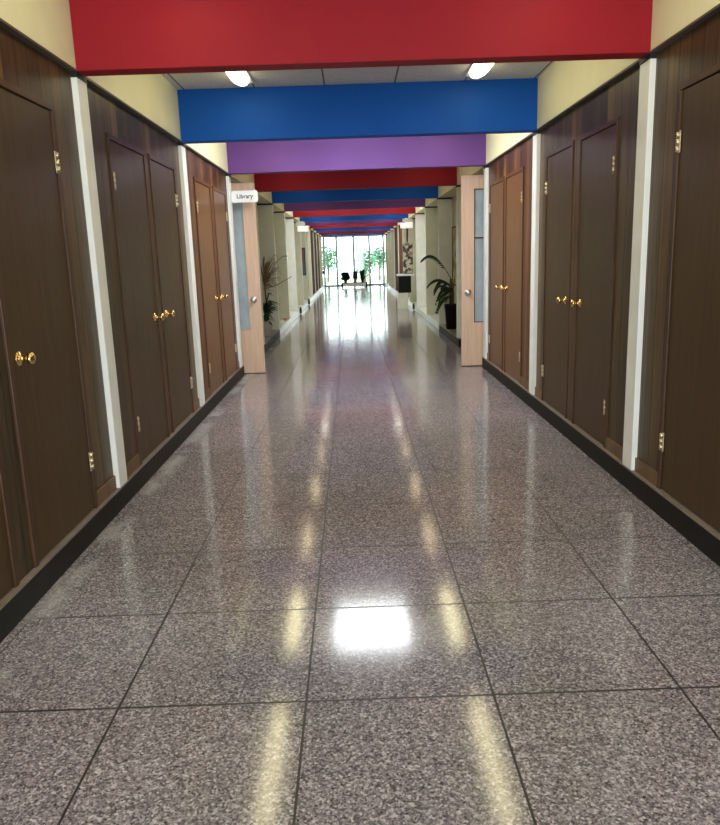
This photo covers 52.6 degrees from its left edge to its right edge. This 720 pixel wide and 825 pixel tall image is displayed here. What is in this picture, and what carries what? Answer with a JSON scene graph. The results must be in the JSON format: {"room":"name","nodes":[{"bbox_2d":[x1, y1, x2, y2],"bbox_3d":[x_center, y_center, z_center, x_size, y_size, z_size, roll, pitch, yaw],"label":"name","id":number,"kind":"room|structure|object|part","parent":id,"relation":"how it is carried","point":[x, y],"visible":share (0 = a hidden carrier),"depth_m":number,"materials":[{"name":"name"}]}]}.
{"room":"school corridor","nodes":[
{"label":"school corridor","id":0,"kind":"room"},
{"bbox_2d":[0,0,322,237],"bbox_3d":[-2.107,-5.016,17.670,0.750,0.436,42.700,-2,12,0],"label":"wall","id":1,"kind":"structure","parent":0,"point":[47,23],"depth_m":4.86,"materials":[{"name":"beige paint"}]},
{"bbox_2d":[0,18,229,174],"bbox_3d":[-1.723,-1.668,3.011,0.334,0.012,12.623,-2,12,0],"label":"trim","id":2,"kind":"structure","parent":1,"relation":"attached to","point":[6,26],"depth_m":4.29,"materials":[{"name":"wood"}]},
{"bbox_2d":[296,221,308,231],"bbox_3d":[-1.684,-5.417,21.201,0.350,0.286,0.160,-2,12,0],"label":"wall light","id":3,"kind":"object","parent":1,"relation":"attached to","point":[300,226],"visible":1,"depth_m":21.14,"materials":[{"name":"white"}]},
{"bbox_2d":[323,234,382,236],"bbox_3d":[-0.371,-9.505,38.308,3.387,0.412,0.100,-2,12,0],"label":"wall","id":4,"kind":"structure","parent":0,"point":[377,234],"depth_m":38.30,"materials":[{"name":"beige paint"}]},
{"bbox_2d":[322,235,384,286],"bbox_3d":[-0.322,-8.041,38.611,3.257,2.580,0.080,-2,12,0],"label":"window","id":5,"kind":"structure","parent":4,"relation":"in","point":[335,237],"depth_m":38.55,"materials":[{"name":"glass"}]},
{"bbox_2d":[161,61,554,89],"bbox_3d":[-0.148,-5.346,17.621,4.587,0.100,42.700,-2,12,0],"label":"ceiling","id":6,"kind":"structure","parent":0,"point":[518,70],"depth_m":6.14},
{"bbox_2d":[226,71,252,85],"bbox_3d":[-0.984,-2.587,5.250,0.170,0.061,2.000,-2,12,0],"label":"ceiling light","id":7,"kind":"object","parent":6,"relation":"attached to","point":[241,78],"visible":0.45,"depth_m":5.89,"materials":[{"name":"white"}]},
{"bbox_2d":[316,229,389,232],"bbox_3d":[-0.292,-8.001,31.328,3.187,0.436,0.130,-2,12,0],"label":"ceiling beam","id":8,"kind":"structure","parent":6,"relation":"attached to","point":[360,230],"depth_m":31.30,"materials":[{"name":"purple paint"}]},
{"bbox_2d":[321,233,384,235],"bbox_3d":[-0.348,-9.061,36.287,3.187,0.436,0.130,-2,12,0],"label":"ceiling beam","id":9,"kind":"structure","parent":6,"relation":"attached to","point":[360,233],"depth_m":36.26,"materials":[{"name":"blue paint"}]},
{"bbox_2d":[305,219,401,225],"bbox_3d":[-0.209,-6.411,23.889,3.187,0.436,0.130,-2,12,0],"label":"ceiling beam","id":10,"kind":"structure","parent":6,"relation":"attached to","point":[379,220],"depth_m":23.86,"materials":[{"name":"purple paint"}]},
{"bbox_2d":[313,226,393,230],"bbox_3d":[-0.265,-7.471,28.849,3.187,0.436,0.130,-2,12,0],"label":"ceiling beam","id":11,"kind":"structure","parent":6,"relation":"attached to","point":[374,227],"depth_m":28.82,"materials":[{"name":"blue paint"}]},
{"bbox_2d":[319,231,387,234],"bbox_3d":[-0.320,-8.531,33.808,3.187,0.436,0.130,-2,12,0],"label":"ceiling beam","id":12,"kind":"structure","parent":6,"relation":"attached to","point":[365,231],"depth_m":33.78,"materials":[{"name":"red paint"}]},
{"bbox_2d":[300,214,407,221],"bbox_3d":[-0.181,-5.881,21.410,3.187,0.436,0.130,-2,12,0],"label":"ceiling beam","id":13,"kind":"structure","parent":6,"relation":"attached to","point":[387,216],"depth_m":21.38,"materials":[{"name":"blue paint"}]},
{"bbox_2d":[310,223,397,228],"bbox_3d":[-0.237,-6.941,26.369,3.187,0.436,0.130,-2,12,0],"label":"ceiling beam","id":14,"kind":"structure","parent":6,"relation":"attached to","point":[372,224],"depth_m":26.34,"materials":[{"name":"red paint"}]},
{"bbox_2d":[284,199,424,211],"bbox_3d":[-0.126,-4.821,16.451,3.187,0.436,0.130,-2,12,0],"label":"ceiling beam","id":15,"kind":"structure","parent":6,"relation":"attached to","point":[402,203],"depth_m":16.42,"materials":[{"name":"purple paint"}]},
{"bbox_2d":[293,207,415,217],"bbox_3d":[-0.153,-5.351,18.930,3.187,0.436,0.130,-2,12,0],"label":"ceiling beam","id":16,"kind":"structure","parent":6,"relation":"attached to","point":[382,211],"depth_m":18.90,"materials":[{"name":"red paint"}]},
{"bbox_2d":[272,186,437,203],"bbox_3d":[-0.098,-4.292,13.971,3.187,0.436,0.130,-2,12,0],"label":"ceiling beam","id":17,"kind":"structure","parent":6,"relation":"attached to","point":[403,192],"depth_m":13.93,"materials":[{"name":"blue paint"}]},
{"bbox_2d":[254,167,456,191],"bbox_3d":[-0.070,-3.762,11.492,3.187,0.436,0.130,-2,12,0],"label":"ceiling beam","id":18,"kind":"structure","parent":6,"relation":"attached to","point":[421,177],"depth_m":11.45,"materials":[{"name":"red paint"}]},
{"bbox_2d":[226,134,485,174],"bbox_3d":[-0.042,-3.232,9.012,3.187,0.436,0.130,-2,12,0],"label":"ceiling beam","id":19,"kind":"structure","parent":6,"relation":"attached to","point":[445,151],"depth_m":8.96,"materials":[{"name":"purple paint"}]},
{"bbox_2d":[177,78,537,143],"bbox_3d":[-0.014,-2.702,6.533,3.187,0.436,0.130,-2,12,0],"label":"ceiling beam","id":20,"kind":"structure","parent":6,"relation":"attached to","point":[495,106],"depth_m":6.47,"materials":[{"name":"blue paint"}]},
{"bbox_2d":[69,0,652,75],"bbox_3d":[0.013,-2.172,4.053,3.187,0.436,0.130,-2,12,0],"label":"ceiling beam","id":21,"kind":"structure","parent":6,"relation":"attached to","point":[111,37],"depth_m":4.00,"materials":[{"name":"red paint"}]},
{"bbox_2d":[465,63,493,78],"bbox_3d":[0.994,-2.654,5.258,0.170,0.061,2.000,-2,12,0],"label":"ceiling light","id":22,"kind":"object","parent":6,"relation":"attached to","point":[475,71],"visible":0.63,"depth_m":5.90,"materials":[{"name":"white"}]},
{"bbox_2d":[0,285,719,824],"bbox_3d":[-0.047,-2.314,18.270,4.587,0.120,42.700,-2,12,0],"label":"floor","id":23,"kind":"structure","parent":0,"point":[373,584],"depth_m":3.02,"materials":[{"name":"stone"}]},
{"bbox_2d":[0,284,324,642],"bbox_3d":[-1.807,-2.346,18.090,0.330,0.134,42.400,-2,12,0],"label":"baseboard","id":24,"kind":"structure","parent":23,"relation":"on","point":[19,606],"depth_m":4.17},
{"bbox_2d":[0,329,279,609],"bbox_3d":[-1.675,0.181,5.949,0.327,0.010,17.595,-2,12,0],"label":"trim","id":25,"kind":"structure","parent":24,"relation":"on","point":[12,592],"depth_m":3.98,"materials":[{"name":"stone"}]},
{"bbox_2d":[0,27,116,598],"bbox_3d":[-1.539,-0.456,3.119,0.128,2.411,2.381,-2,12,0],"label":"closet","id":26,"kind":"object","parent":25,"relation":"on","point":[56,467],"visible":1,"depth_m":3.56,"materials":[{"name":"brown wood"}]},
{"bbox_3d":[-1.546,-0.202,2.557,0.016,2.134,0.799,-2,12,0],"label":"door","id":27,"kind":"part","parent":26,"relation":"part of","materials":[{"name":"brown wood"}]},
{"bbox_3d":[-1.505,-0.244,3.287,0.074,0.066,0.066,-2,12,0],"label":"knob","id":28,"kind":"part","parent":26,"relation":"part of","materials":[{"name":"gold metal"}]},
{"bbox_3d":[-1.557,-0.418,3.568,0.016,2.134,0.775,-2,12,0],"label":"door","id":29,"kind":"part","parent":26,"relation":"part of","materials":[{"name":"brown wood"}]},
{"bbox_2d":[70,72,127,487],"bbox_3d":[-1.596,-0.722,4.354,0.133,2.418,0.161,-2,12,0],"label":"column","id":30,"kind":"structure","parent":25,"relation":"on","point":[78,82],"depth_m":4.30,"materials":[{"name":"paint"}]},
{"bbox_2d":[86,83,199,477],"bbox_3d":[-1.567,-0.986,5.598,0.128,2.411,2.381,-2,12,0],"label":"closet","id":31,"kind":"object","parent":25,"relation":"on","point":[137,169],"visible":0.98,"depth_m":5.30,"materials":[{"name":"brown wood"}]},
{"bbox_3d":[-1.576,-0.773,5.229,0.016,2.134,0.762,-2,12,0],"label":"door","id":32,"kind":"part","parent":31,"relation":"part of","materials":[{"name":"brown wood"}]},
{"bbox_3d":[-1.586,-0.886,5.684,0.043,2.181,1.775,-2,12,0],"label":"door frame","id":33,"kind":"part","parent":31,"relation":"part of","materials":[{"name":"brown wood"}]},
{"bbox_3d":[-1.530,-0.728,5.552,0.074,0.066,0.066,-2,12,0],"label":"knob","id":34,"kind":"part","parent":31,"relation":"part of","materials":[{"name":"gold metal"}]},
{"bbox_3d":[-1.534,-0.800,5.887,0.074,0.066,0.066,-2,12,0],"label":"knob","id":35,"kind":"part","parent":31,"relation":"part of","materials":[{"name":"gold metal"}]},
{"bbox_3d":[-1.586,-0.971,6.154,0.016,2.134,0.744,-2,12,0],"label":"door","id":36,"kind":"part","parent":31,"relation":"part of","materials":[{"name":"brown wood"}]},
{"bbox_2d":[177,142,204,406],"bbox_3d":[-1.624,-1.252,6.834,0.133,2.418,0.161,-2,12,0],"label":"column","id":37,"kind":"structure","parent":25,"relation":"on","point":[181,147],"depth_m":6.78,"materials":[{"name":"paint"}]},
{"bbox_2d":[185,148,239,400],"bbox_3d":[-1.594,-1.516,8.078,0.128,2.411,2.381,-2,12,0],"label":"closet","id":38,"kind":"object","parent":25,"relation":"on","point":[207,189],"visible":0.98,"depth_m":7.91,"materials":[{"name":"brown wood"}]},
{"bbox_3d":[-1.604,-1.309,7.738,0.016,2.134,0.752,-2,12,0],"label":"door","id":39,"kind":"part","parent":38,"relation":"part of","materials":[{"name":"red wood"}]},
{"bbox_3d":[-1.615,-1.514,8.696,0.016,2.134,0.752,-2,12,0],"label":"door","id":40,"kind":"part","parent":38,"relation":"part of","materials":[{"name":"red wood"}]},
{"bbox_2d":[225,174,242,366],"bbox_3d":[-1.652,-1.782,9.314,0.133,2.418,0.161,-2,12,0],"label":"column","id":41,"kind":"structure","parent":25,"relation":"on","point":[228,180],"depth_m":9.26,"materials":[{"name":"paint"}]},
{"bbox_2d":[231,190,257,202],"bbox_3d":[-1.452,-2.721,9.167,0.330,0.144,0.018,-2,12,0],"label":"sign","id":42,"kind":"object","parent":41,"relation":"attached to","point":[244,196],"visible":1,"depth_m":9.16,"materials":[{"name":"white plastic"}]},
{"bbox_2d":[256,202,264,343],"bbox_3d":[-1.794,-2.308,11.790,0.363,2.418,0.156,-2,12,0],"label":"column","id":43,"kind":"structure","parent":25,"relation":"on","point":[256,202],"depth_m":11.79,"materials":[{"name":"paint"}]},
{"bbox_2d":[257,203,279,329],"bbox_3d":[-1.822,-2.837,14.270,0.363,2.418,0.156,-2,12,0],"label":"column","id":44,"kind":"structure","parent":25,"relation":"on","point":[265,213],"depth_m":14.12,"materials":[{"name":"paint"}]},
{"bbox_2d":[260,254,291,336],"bbox_3d":[-1.581,-2.093,13.076,0.500,1.455,0.698,8,16,39],"label":"dracaena","id":45,"kind":"object","parent":25,"relation":"on","point":[266,277],"visible":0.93,"depth_m":13.09,"materials":[{"name":"plant"}]},
{"bbox_2d":[264,319,271,336],"bbox_3d":[-1.695,-1.536,13.254,0.210,0.300,0.210,-2,12,0],"label":"pot","id":46,"kind":"object","parent":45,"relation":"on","point":[267,325],"depth_m":13.18,"materials":[{"name":"ceramic"}]},
{"bbox_2d":[273,211,289,318],"bbox_3d":[-1.850,-3.367,16.749,0.363,2.418,0.156,-2,12,0],"label":"column","id":47,"kind":"structure","parent":24,"relation":"on","point":[279,217],"depth_m":16.67,"materials":[{"name":"paint"}]},
{"bbox_2d":[285,217,297,310],"bbox_3d":[-1.878,-3.897,19.229,0.363,2.418,0.156,-2,12,0],"label":"column","id":48,"kind":"structure","parent":24,"relation":"on","point":[289,222],"depth_m":19.16,"materials":[{"name":"paint"}]},
{"bbox_2d":[294,222,303,304],"bbox_3d":[-1.906,-4.427,21.709,0.363,2.418,0.156,-2,12,0],"label":"column","id":49,"kind":"structure","parent":24,"relation":"on","point":[298,250],"depth_m":21.65,"materials":[{"name":"paint"}]},
{"bbox_2d":[301,232,308,299],"bbox_3d":[-1.933,-4.957,24.188,0.363,2.418,0.156,-2,12,0],"label":"column","id":50,"kind":"structure","parent":24,"relation":"on","point":[303,234],"depth_m":24.20,"materials":[{"name":"paint"}]},
{"bbox_2d":[302,248,305,274],"bbox_3d":[-1.916,-4.993,24.097,0.220,0.900,0.020,-2,12,0],"label":"picture","id":51,"kind":"object","parent":50,"relation":"attached to","point":[303,249],"visible":0.46,"depth_m":24.10},
{"bbox_2d":[306,229,312,295],"bbox_3d":[-1.961,-5.487,26.668,0.363,2.418,0.156,-2,12,0],"label":"column","id":52,"kind":"structure","parent":24,"relation":"on","point":[308,244],"depth_m":26.60,"materials":[{"name":"paint"}]},
{"bbox_2d":[310,230,315,293],"bbox_3d":[-1.849,-5.754,27.914,0.063,2.411,2.381,-2,12,0],"label":"closet","id":53,"kind":"object","parent":24,"relation":"on","point":[311,232],"visible":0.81,"depth_m":28.08,"materials":[{"name":"wood"}]},
{"bbox_3d":[-1.826,-5.550,27.579,0.016,2.134,0.742,-2,12,0],"label":"door","id":54,"kind":"part","parent":53,"relation":"part of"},
{"bbox_3d":[-1.837,-5.664,28.040,0.043,2.181,1.768,-2,12,0],"label":"door frame","id":55,"kind":"part","parent":53,"relation":"part of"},
{"bbox_3d":[-1.837,-5.746,28.498,0.016,2.134,0.762,-2,12,0],"label":"door","id":56,"kind":"part","parent":53,"relation":"part of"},
{"bbox_2d":[312,231,315,291],"bbox_3d":[-1.989,-6.017,29.147,0.363,2.418,0.156,-2,12,0],"label":"column","id":57,"kind":"structure","parent":24,"relation":"on","point":[312,231],"depth_m":29.08,"materials":[{"name":"paint"}]},
{"bbox_2d":[314,232,317,290],"bbox_3d":[-1.877,-6.284,30.393,0.063,2.411,2.381,-2,12,0],"label":"closet","id":58,"kind":"object","parent":24,"relation":"on","point":[315,252],"visible":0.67,"depth_m":30.56,"materials":[{"name":"wood"}]},
{"bbox_3d":[-1.854,-6.080,30.059,0.016,2.134,0.742,-2,12,0],"label":"door","id":59,"kind":"part","parent":58,"relation":"part of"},
{"bbox_3d":[-1.865,-6.276,30.978,0.016,2.134,0.762,-2,12,0],"label":"door","id":60,"kind":"part","parent":58,"relation":"part of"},
{"bbox_2d":[316,233,318,289],"bbox_3d":[-2.017,-6.547,31.627,0.363,2.418,0.156,-2,12,0],"label":"column","id":61,"kind":"structure","parent":24,"relation":"on","point":[316,233],"depth_m":31.58,"materials":[{"name":"paint"}]},
{"bbox_2d":[317,234,320,288],"bbox_3d":[-1.905,-6.814,32.873,0.063,2.411,2.381,-2,12,0],"label":"closet","id":62,"kind":"object","parent":24,"relation":"on","point":[317,234],"visible":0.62,"depth_m":33.10,"materials":[{"name":"wood"}]},
{"bbox_2d":[318,235,320,284],"bbox_3d":[-2.045,-7.077,34.106,0.363,2.418,0.156,-2,12,0],"label":"column","id":63,"kind":"structure","parent":24,"relation":"on","point":[318,235],"depth_m":34.02,"materials":[{"name":"paint"}]},
{"bbox_2d":[319,236,322,285],"bbox_3d":[-2.072,-7.607,36.586,0.363,2.418,0.156,-2,12,0],"label":"column","id":64,"kind":"structure","parent":24,"relation":"on","point":[320,240],"depth_m":36.51,"materials":[{"name":"paint"}]},
{"bbox_2d":[341,282,366,287],"bbox_3d":[-0.287,-6.507,37.057,1.320,0.230,0.300,-2,12,0],"label":"bench","id":65,"kind":"object","parent":23,"relation":"on","point":[349,283],"visible":1,"depth_m":36.91,"materials":[{"name":"beige stone"}]},
{"bbox_2d":[340,272,350,282],"bbox_3d":[-0.739,-6.871,36.956,0.591,0.548,0.599,-2,12,0],"label":"potted plant","id":66,"kind":"object","parent":65,"relation":"on","point":[346,276],"visible":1,"depth_m":36.79,"materials":[{"name":"green plant"}]},
{"bbox_2d":[352,271,357,281],"bbox_3d":[-0.238,-6.903,36.932,0.367,0.589,0.361,-2,12,0],"label":"potted plant","id":67,"kind":"object","parent":65,"relation":"on","point":[355,273],"visible":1,"depth_m":36.83,"materials":[{"name":"green plant"}]},
{"bbox_2d":[359,270,365,281],"bbox_3d":[0.110,-7.087,36.919,0.384,0.930,0.399,-2,12,0],"label":"potted plant","id":68,"kind":"object","parent":65,"relation":"on","point":[362,273],"visible":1,"depth_m":36.87,"materials":[{"name":"green plant"}]},
{"bbox_2d":[396,274,413,308],"bbox_3d":[1.301,-3.460,20.786,0.480,0.980,0.430,-2,12,0],"label":"display stand","id":69,"kind":"object","parent":23,"relation":"on","point":[404,280],"visible":1,"depth_m":20.61,"materials":[{"name":"beige paint"}]},
{"bbox_2d":[403,243,412,273],"bbox_3d":[1.361,-4.378,20.668,0.280,0.860,0.080,-2,12,0],"label":"display board","id":70,"kind":"object","parent":69,"relation":"on","point":[407,247],"visible":1,"depth_m":20.66,"materials":[{"name":"beige"}]},
{"bbox_2d":[406,195,455,303],"bbox_3d":[1.939,-3.691,17.998,0.625,2.556,42.700,-2,12,0],"label":"wall","id":71,"kind":"structure","parent":0,"point":[454,197],"depth_m":13.92,"materials":[{"name":"beige paint"}]},
{"bbox_2d":[452,226,455,285],"bbox_3d":[1.802,-2.974,13.850,0.020,1.100,0.590,-2,12,0],"label":"poster","id":72,"kind":"object","parent":71,"relation":"attached to","point":[454,227],"visible":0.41,"depth_m":13.92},
{"bbox_2d":[461,175,483,366],"bbox_3d":[1.768,-1.842,9.583,0.860,2.475,0.127,-2,12,0],"label":"open door","id":73,"kind":"structure","parent":71,"relation":"in","point":[472,186],"depth_m":9.59,"materials":[{"name":"brown wood"}]},
{"bbox_3d":[1.431,-1.583,9.609,0.090,0.090,0.077,-2,12,0],"label":"knob","id":74,"kind":"part","parent":73,"relation":"part of","materials":[{"name":"metal"}]},
{"bbox_2d":[385,282,719,566],"bbox_3d":[1.708,-2.466,18.104,0.330,0.134,42.400,-2,12,0],"label":"baseboard","id":75,"kind":"structure","parent":71,"relation":"attached to","point":[708,544],"depth_m":4.82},
{"bbox_2d":[385,234,388,282],"bbox_3d":[1.470,-7.728,36.600,0.363,2.418,0.156,-2,12,0],"label":"column","id":76,"kind":"structure","parent":75,"relation":"on","point":[386,236],"depth_m":36.51,"materials":[{"name":"paint"}]},
{"bbox_2d":[387,232,390,284],"bbox_3d":[1.497,-7.198,34.120,0.363,2.418,0.156,-2,12,0],"label":"column","id":77,"kind":"structure","parent":75,"relation":"on","point":[388,233],"depth_m":34.04,"materials":[{"name":"paint"}]},
{"bbox_2d":[390,230,394,286],"bbox_3d":[1.525,-6.668,31.640,0.363,2.418,0.156,-2,12,0],"label":"column","id":78,"kind":"structure","parent":75,"relation":"on","point":[392,231],"depth_m":31.57,"materials":[{"name":"paint"}]},
{"bbox_2d":[393,228,395,289],"bbox_3d":[1.553,-6.138,29.161,0.363,2.418,0.156,-2,12,0],"label":"column","id":79,"kind":"structure","parent":75,"relation":"on","point":[393,228],"depth_m":29.08,"materials":[{"name":"paint"}]},
{"bbox_2d":[395,227,397,290],"bbox_3d":[1.441,-5.867,27.927,0.063,2.411,2.381,-2,12,0],"label":"closet","id":80,"kind":"object","parent":75,"relation":"on","point":[396,230],"visible":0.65,"depth_m":28.07,"materials":[{"name":"wood"}]},
{"bbox_3d":[1.424,-5.858,28.511,0.016,2.134,0.762,-2,12,0],"label":"door","id":81,"kind":"part","parent":80,"relation":"part of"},
{"bbox_3d":[1.435,-5.661,27.592,0.016,2.134,0.742,-2,12,0],"label":"door","id":82,"kind":"part","parent":80,"relation":"part of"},
{"bbox_2d":[397,226,399,273],"bbox_3d":[1.581,-5.608,26.681,0.363,2.418,0.156,-2,12,0],"label":"column","id":83,"kind":"structure","parent":75,"relation":"on","point":[397,226],"depth_m":26.54,"materials":[{"name":"paint"}]},
{"bbox_2d":[399,225,402,273],"bbox_3d":[1.469,-5.337,25.447,0.063,2.411,2.381,-2,12,0],"label":"closet","id":84,"kind":"object","parent":75,"relation":"on","point":[400,229],"visible":0.4,"depth_m":25.47,"materials":[{"name":"wood"}]},
{"bbox_3d":[1.452,-5.328,26.032,0.016,2.134,0.762,-2,12,0],"label":"door","id":85,"kind":"part","parent":84,"relation":"part of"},
{"bbox_3d":[1.462,-5.131,25.112,0.016,2.134,0.742,-2,12,0],"label":"door","id":86,"kind":"part","parent":84,"relation":"part of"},
{"bbox_2d":[402,222,407,242],"bbox_3d":[1.609,-5.078,24.202,0.363,2.418,0.156,-2,12,0],"label":"column","id":87,"kind":"structure","parent":75,"relation":"on","point":[404,237],"depth_m":23.98,"materials":[{"name":"paint"}]},
{"bbox_2d":[408,218,416,300],"bbox_3d":[1.636,-4.548,21.722,0.363,2.418,0.156,-2,12,0],"label":"column","id":88,"kind":"structure","parent":75,"relation":"on","point":[411,231],"depth_m":21.65,"materials":[{"name":"paint"}]},
{"bbox_2d":[415,213,425,306],"bbox_3d":[1.664,-4.018,19.243,0.363,2.418,0.156,-2,12,0],"label":"column","id":89,"kind":"structure","parent":75,"relation":"on","point":[419,217],"depth_m":19.17,"materials":[{"name":"paint"}]},
{"bbox_2d":[425,206,438,313],"bbox_3d":[1.692,-3.488,16.763,0.363,2.418,0.156,-2,12,0],"label":"column","id":90,"kind":"structure","parent":75,"relation":"on","point":[431,213],"depth_m":16.66,"materials":[{"name":"paint"}]},
{"bbox_2d":[440,324,719,539],"bbox_3d":[1.843,0.061,5.962,0.327,0.010,17.595,-2,12,0],"label":"trim","id":91,"kind":"structure","parent":71,"relation":"attached to","point":[688,512],"depth_m":4.66,"materials":[{"name":"stone"}]},
{"bbox_2d":[420,255,455,328],"bbox_3d":[1.462,-2.205,13.359,0.634,1.357,0.511,3,13,24],"label":"potted palm","id":92,"kind":"object","parent":91,"relation":"on","point":[450,309],"visible":0.98,"depth_m":13.32,"materials":[{"name":"plant"}]},
{"bbox_2d":[444,304,455,328],"bbox_3d":[1.685,-1.772,13.446,0.250,0.460,0.250,-2,12,0],"label":"pot","id":93,"kind":"object","parent":92,"relation":"on","point":[450,309],"depth_m":13.36,"materials":[{"name":"plastic"}]},
{"bbox_3d":[1.678,-2.198,13.333,0.087,0.503,0.125,-7,13,-21],"label":"stem","id":94,"kind":"part","parent":92,"relation":"part of","materials":[{"name":"green plant"}]},
{"bbox_2d":[437,197,452,323],"bbox_3d":[1.720,-2.958,14.284,0.363,2.418,0.156,-2,12,0],"label":"column","id":95,"kind":"structure","parent":91,"relation":"on","point":[445,215],"depth_m":14.14,"materials":[{"name":"paint"}]},
{"bbox_2d":[456,185,460,337],"bbox_3d":[1.748,-2.428,11.804,0.363,2.418,0.156,-2,12,0],"label":"column","id":96,"kind":"structure","parent":91,"relation":"on","point":[458,187],"depth_m":11.74,"materials":[{"name":"paint"}]},
{"bbox_2d":[483,165,488,358],"bbox_3d":[1.660,-1.895,9.327,0.133,2.418,0.161,-2,12,0],"label":"column","id":97,"kind":"structure","parent":91,"relation":"on","point":[486,168],"depth_m":9.27,"materials":[{"name":"paint"}]},
{"bbox_2d":[487,137,532,389],"bbox_3d":[1.631,-1.626,8.090,0.128,2.411,2.381,-2,12,0],"label":"closet","id":98,"kind":"object","parent":91,"relation":"on","point":[510,176],"visible":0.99,"depth_m":7.92,"materials":[{"name":"brown wood"}]},
{"bbox_3d":[1.646,-1.634,8.748,0.016,2.134,0.772,-2,12,0],"label":"door","id":99,"kind":"part","parent":98,"relation":"part of","materials":[{"name":"red wood"}]},
{"bbox_3d":[1.655,-1.550,8.280,0.043,2.181,1.798,-2,12,0],"label":"door frame","id":100,"kind":"part","parent":98,"relation":"part of","materials":[{"name":"wood"}]},
{"bbox_3d":[1.656,-1.436,7.824,0.016,2.134,0.782,-2,12,0],"label":"door","id":101,"kind":"part","parent":98,"relation":"part of","materials":[{"name":"red wood"}]},
{"bbox_2d":[529,131,540,394],"bbox_3d":[1.688,-1.365,6.847,0.133,2.418,0.161,-2,12,0],"label":"column","id":102,"kind":"structure","parent":91,"relation":"on","point":[536,135],"depth_m":6.80,"materials":[{"name":"paint"}]},
{"bbox_2d":[535,65,639,460],"bbox_3d":[1.659,-1.096,5.611,0.128,2.411,2.381,-2,12,0],"label":"closet","id":103,"kind":"object","parent":91,"relation":"on","point":[588,154],"visible":0.97,"depth_m":5.30,"materials":[{"name":"brown wood"}]},
{"bbox_3d":[1.675,-1.084,6.176,0.016,2.134,0.724,-2,12,0],"label":"door","id":104,"kind":"part","parent":103,"relation":"part of","materials":[{"name":"brown wood"}]},
{"bbox_3d":[1.637,-0.912,5.919,0.074,0.066,0.066,-2,12,0],"label":"knob","id":105,"kind":"part","parent":103,"relation":"part of","materials":[{"name":"gold metal"}]},
{"bbox_3d":[1.641,-0.833,5.545,0.074,0.066,0.066,-2,12,0],"label":"knob","id":106,"kind":"part","parent":103,"relation":"part of","materials":[{"name":"gold metal"}]},
{"bbox_3d":[1.684,-1.000,5.706,0.043,2.181,1.755,-2,12,0],"label":"door frame","id":107,"kind":"part","parent":103,"relation":"part of","materials":[{"name":"brown wood"}]},
{"bbox_3d":[1.685,-0.884,5.242,0.016,2.134,0.722,-2,12,0],"label":"door","id":108,"kind":"part","parent":103,"relation":"part of","materials":[{"name":"brown wood"}]},
{"bbox_2d":[622,53,656,469],"bbox_3d":[1.716,-0.835,4.367,0.133,2.418,0.161,-2,12,0],"label":"column","id":109,"kind":"structure","parent":91,"relation":"on","point":[647,77],"depth_m":4.32,"materials":[{"name":"paint"}]},
{"bbox_2d":[635,12,719,531],"bbox_3d":[1.686,-0.566,3.131,0.128,2.411,2.381,-2,12,0],"label":"closet","id":110,"kind":"object","parent":91,"relation":"on","point":[678,449],"visible":1,"depth_m":3.77,"materials":[{"name":"brown wood"}]},
{"bbox_3d":[1.714,-0.431,3.045,0.043,2.181,1.933,-2,12,0],"label":"door frame","id":111,"kind":"part","parent":110,"relation":"part of","materials":[{"name":"brown wood"}]},
{"bbox_3d":[1.704,-0.526,3.566,0.016,2.134,0.797,-2,12,0],"label":"door","id":112,"kind":"part","parent":110,"relation":"part of","materials":[{"name":"brown wood"}]},
{"bbox_2d":[383,0,719,234],"bbox_3d":[1.828,-5.151,17.685,0.750,0.436,42.700,-2,12,0],"label":"wall","id":113,"kind":"structure","parent":0,"point":[563,84],"depth_m":5.41,"materials":[{"name":"beige paint"}]},
{"bbox_2d":[400,218,412,227],"bbox_3d":[1.354,-5.521,21.213,0.350,0.286,0.160,-2,12,0],"label":"wall light","id":114,"kind":"object","parent":113,"relation":"attached to","point":[408,223],"visible":0.96,"depth_m":21.15,"materials":[{"name":"white"}]},
{"bbox_2d":[483,3,719,167],"bbox_3d":[1.788,-1.788,3.025,0.334,0.012,12.623,-2,12,0],"label":"trim","id":115,"kind":"structure","parent":113,"relation":"attached to","point":[716,9],"depth_m":4.44,"materials":[{"name":"wood"}]},
{"bbox_3d":[-2.120,-3.552,17.983,0.625,2.556,42.700,-2,12,0],"label":"wall","id":116,"kind":"structure","parent":0,"visible":0},
{"bbox_2d":[231,182,265,373],"bbox_3d":[-1.753,-1.722,9.569,0.868,2.475,0.127,-2,12,0],"label":"open door","id":117,"kind":"structure","parent":116,"relation":"in","point":[244,214],"depth_m":9.60,"materials":[{"name":"brown wood"}]},
{"bbox_3d":[-1.404,-1.486,9.598,0.090,0.090,0.077,-2,12,0],"label":"knob","id":118,"kind":"part","parent":117,"relation":"part of","materials":[{"name":"metal"}]},
{"label":"outside","id":119,"kind":"structure","parent":0,"visible":0},
{"bbox_2d":[323,275,385,283],"bbox_3d":[-0.494,-8.850,49.133,28.000,0.170,20.200,-2,12,0],"label":"ground","id":120,"kind":"structure","parent":119,"point":[333,280],"depth_m":48.75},
{"bbox_2d":[322,244,338,281],"bbox_3d":[-2.042,-9.424,46.022,1.602,2.403,1.621,-2,12,0],"label":"tree","id":121,"kind":"object","parent":120,"relation":"on","point":[328,256],"visible":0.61,"depth_m":45.84,"materials":[{"name":"green plant"}]},
{"bbox_2d":[351,248,376,281],"bbox_3d":[0.261,-8.923,44.101,1.564,2.079,1.526,-2,12,0],"label":"tree","id":122,"kind":"object","parent":120,"relation":"on","point":[364,263],"visible":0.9,"depth_m":43.82,"materials":[{"name":"green plant"}]},
{"bbox_2d":[370,245,385,279],"bbox_3d":[1.220,-9.658,47.010,1.361,2.234,1.321,-2,12,0],"label":"tree","id":123,"kind":"object","parent":120,"relation":"on","point":[377,254],"visible":0.64,"depth_m":46.80,"materials":[{"name":"green plant"}]},
{"bbox_3d":[1.208,-10.027,46.931,1.361,1.480,1.321,-2,12,0],"label":"crown","id":124,"kind":"part","parent":123,"relation":"part of","materials":[{"name":"green plant"}]}
]}

